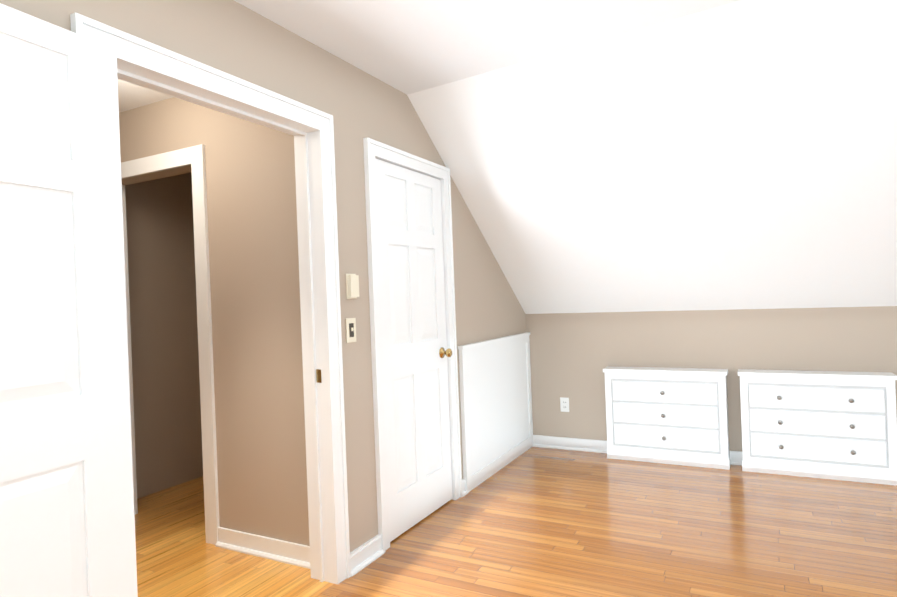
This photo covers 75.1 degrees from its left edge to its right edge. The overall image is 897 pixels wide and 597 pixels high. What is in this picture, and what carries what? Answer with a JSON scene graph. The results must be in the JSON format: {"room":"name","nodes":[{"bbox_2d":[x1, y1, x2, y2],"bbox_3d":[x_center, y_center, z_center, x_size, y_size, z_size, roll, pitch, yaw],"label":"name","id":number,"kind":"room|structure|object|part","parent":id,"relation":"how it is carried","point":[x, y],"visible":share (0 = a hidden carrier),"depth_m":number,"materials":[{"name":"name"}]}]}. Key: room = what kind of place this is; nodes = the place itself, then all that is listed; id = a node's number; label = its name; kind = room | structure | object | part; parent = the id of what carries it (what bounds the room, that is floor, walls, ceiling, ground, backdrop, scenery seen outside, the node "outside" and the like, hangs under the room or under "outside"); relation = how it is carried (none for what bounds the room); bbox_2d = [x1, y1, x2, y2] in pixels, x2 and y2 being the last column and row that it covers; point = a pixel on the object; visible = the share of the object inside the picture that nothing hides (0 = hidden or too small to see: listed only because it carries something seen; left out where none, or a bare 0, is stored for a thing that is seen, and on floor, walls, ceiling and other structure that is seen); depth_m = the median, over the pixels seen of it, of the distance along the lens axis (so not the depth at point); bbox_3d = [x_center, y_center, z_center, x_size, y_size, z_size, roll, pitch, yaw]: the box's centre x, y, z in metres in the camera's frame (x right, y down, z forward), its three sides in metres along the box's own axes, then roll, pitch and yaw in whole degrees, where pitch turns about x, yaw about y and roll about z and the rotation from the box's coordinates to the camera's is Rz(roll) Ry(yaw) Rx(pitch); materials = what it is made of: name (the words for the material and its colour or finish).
{"room":"attic bedroom","nodes":[
{"label":"attic bedroom","id":0,"kind":"room"},
{"bbox_2d":[119,97,309,545],"bbox_3d":[-2.035,0.124,3.588,3.270,2.430,0.120,-2,0,28],"label":"wall","id":1,"kind":"structure","parent":0,"point":[256,326],"depth_m":3.04,"materials":[{"name":"beige paint"}]},
{"bbox_2d":[121,144,219,544],"bbox_3d":[-1.667,0.261,3.387,0.980,2.130,0.138,-2,0,28],"label":"door frame","id":2,"kind":"structure","parent":1,"relation":"attached to","point":[193,157],"depth_m":3.12,"materials":[{"name":"white wood"}]},
{"bbox_2d":[215,527,309,568],"bbox_3d":[-0.913,1.253,2.934,0.710,0.092,0.033,-2,0,28],"label":"baseboard","id":3,"kind":"structure","parent":1,"relation":"attached to","point":[287,552],"depth_m":2.94,"materials":[{"name":"white wood"}]},
{"bbox_2d":[0,0,525,551],"bbox_3d":[-1.015,0.089,1.892,0.120,2.430,7.115,-2,0,28],"label":"wall","id":4,"kind":"structure","parent":0,"point":[244,42],"depth_m":2.80,"materials":[{"name":"beige paint"}]},
{"bbox_2d":[0,3,137,596],"bbox_3d":[-1.166,0.284,1.300,0.167,2.030,0.971,-2,0,25],"label":"entry door","id":5,"kind":"structure","parent":4,"relation":"in","point":[67,522],"depth_m":1.57,"materials":[{"name":"white wood"}]},
{"bbox_2d":[70,12,350,583],"bbox_3d":[-0.835,0.234,2.222,0.172,2.125,1.150,-2,0,28],"label":"door frame","id":6,"kind":"structure","parent":4,"relation":"attached to","point":[147,64],"depth_m":2.64,"materials":[{"name":"white wood"}]},
{"bbox_2d":[316,369,321,382],"bbox_3d":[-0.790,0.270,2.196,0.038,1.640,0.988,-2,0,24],"label":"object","id":7,"kind":"structure","parent":6,"relation":"attached to","point":[318,375],"depth_m":2.65,"materials":[{"name":"gold metal"}]},
{"bbox_2d":[345,318,355,342],"bbox_3d":[-0.462,0.151,2.787,0.013,0.115,0.072,-2,0,28],"label":"switch plate","id":8,"kind":"object","parent":4,"relation":"attached to","point":[350,329],"visible":1,"depth_m":2.78,"materials":[{"name":"beige plastic"}]},
{"bbox_2d":[346,274,358,298],"bbox_3d":[-0.458,-0.059,2.797,0.025,0.120,0.075,-2,0,28],"label":"thermostat","id":9,"kind":"object","parent":4,"relation":"attached to","point":[352,286],"visible":0.96,"depth_m":2.77,"materials":[{"name":"beige plastic"}]},
{"bbox_2d":[350,478,467,576],"bbox_3d":[-1.198,1.267,1.300,0.033,0.092,5.610,-2,0,28],"label":"baseboard","id":10,"kind":"structure","parent":4,"relation":"attached to","point":[364,555],"depth_m":2.82,"materials":[{"name":"white wood"}]},
{"bbox_2d":[363,137,461,551],"bbox_3d":[-0.223,0.229,3.352,0.146,2.085,0.890,-2,0,28],"label":"trim","id":11,"kind":"structure","parent":4,"relation":"attached to","point":[373,149],"depth_m":2.99,"materials":[{"name":"white wood"}]},
{"bbox_2d":[375,158,452,541],"bbox_3d":[-0.198,0.263,3.340,0.167,1.995,0.732,-2,0,28],"label":"closet door","id":12,"kind":"structure","parent":4,"relation":"in","point":[416,352],"depth_m":3.30,"materials":[{"name":"white wood"}]},
{"bbox_3d":[-0.048,0.334,3.617,0.167,0.066,0.104,-2,0,28],"label":"knob","id":13,"kind":"part","parent":12,"relation":"part of","materials":[{"name":"gold metal"}]},
{"bbox_2d":[458,332,532,491],"bbox_3d":[0.390,0.771,4.330,0.036,0.952,1.271,-2,0,28],"label":"access panel","id":14,"kind":"object","parent":4,"relation":"attached to","point":[496,405],"visible":0.94,"depth_m":4.21,"materials":[{"name":"white wood"}]},
{"bbox_2d":[118,0,740,112],"bbox_3d":[-0.467,-1.278,0.841,8.700,0.270,5.820,-2,0,28],"label":"ceiling","id":15,"kind":"structure","parent":0,"point":[406,47],"depth_m":2.58,"materials":[{"name":"white paint"}]},
{"bbox_2d":[135,447,896,596],"bbox_3d":[0.006,1.316,1.448,8.600,0.101,6.995,-2,0,28],"label":"floor","id":16,"kind":"structure","parent":0,"point":[539,522],"depth_m":2.97,"materials":[{"name":"brown wood"}]},
{"bbox_2d":[603,366,729,469],"bbox_3d":[1.595,0.861,4.302,0.854,0.680,0.203,-2,0,28],"label":"dresser","id":17,"kind":"object","parent":16,"relation":"on","point":[676,416],"visible":1,"depth_m":4.23,"materials":[{"name":"white wood"}]},
{"bbox_2d":[738,369,896,484],"bbox_3d":[2.421,0.831,3.865,0.884,0.680,0.203,-2,0,28],"label":"dresser","id":18,"kind":"object","parent":16,"relation":"on","point":[837,425],"visible":1,"depth_m":3.79,"materials":[{"name":"white wood"}]},
{"bbox_2d":[407,0,896,313],"bbox_3d":[2.438,-0.757,2.799,5.430,1.824,2.255,-2,0,28],"label":"ceiling","id":19,"kind":"structure","parent":0,"point":[741,154],"depth_m":3.26,"materials":[{"name":"white paint"}]},
{"bbox_2d":[526,306,896,453],"bbox_3d":[2.987,0.557,3.745,5.430,1.185,0.120,-2,0,28],"label":"wall","id":20,"kind":"structure","parent":0,"point":[573,356],"depth_m":4.31,"materials":[{"name":"beige paint"}]},
{"bbox_2d":[560,397,568,411],"bbox_3d":[0.947,0.865,4.755,0.072,0.115,0.008,-2,0,28],"label":"electrical outlet","id":21,"kind":"object","parent":20,"relation":"attached to","point":[564,404],"visible":1,"depth_m":4.75,"materials":[{"name":"white plastic"}]},
{"bbox_2d":[532,435,742,465],"bbox_3d":[2.990,1.104,3.669,5.190,0.092,0.033,-2,0,28],"label":"baseboard","id":22,"kind":"structure","parent":20,"relation":"attached to","point":[579,444],"depth_m":4.70,"materials":[{"name":"white wood"}]}
]}

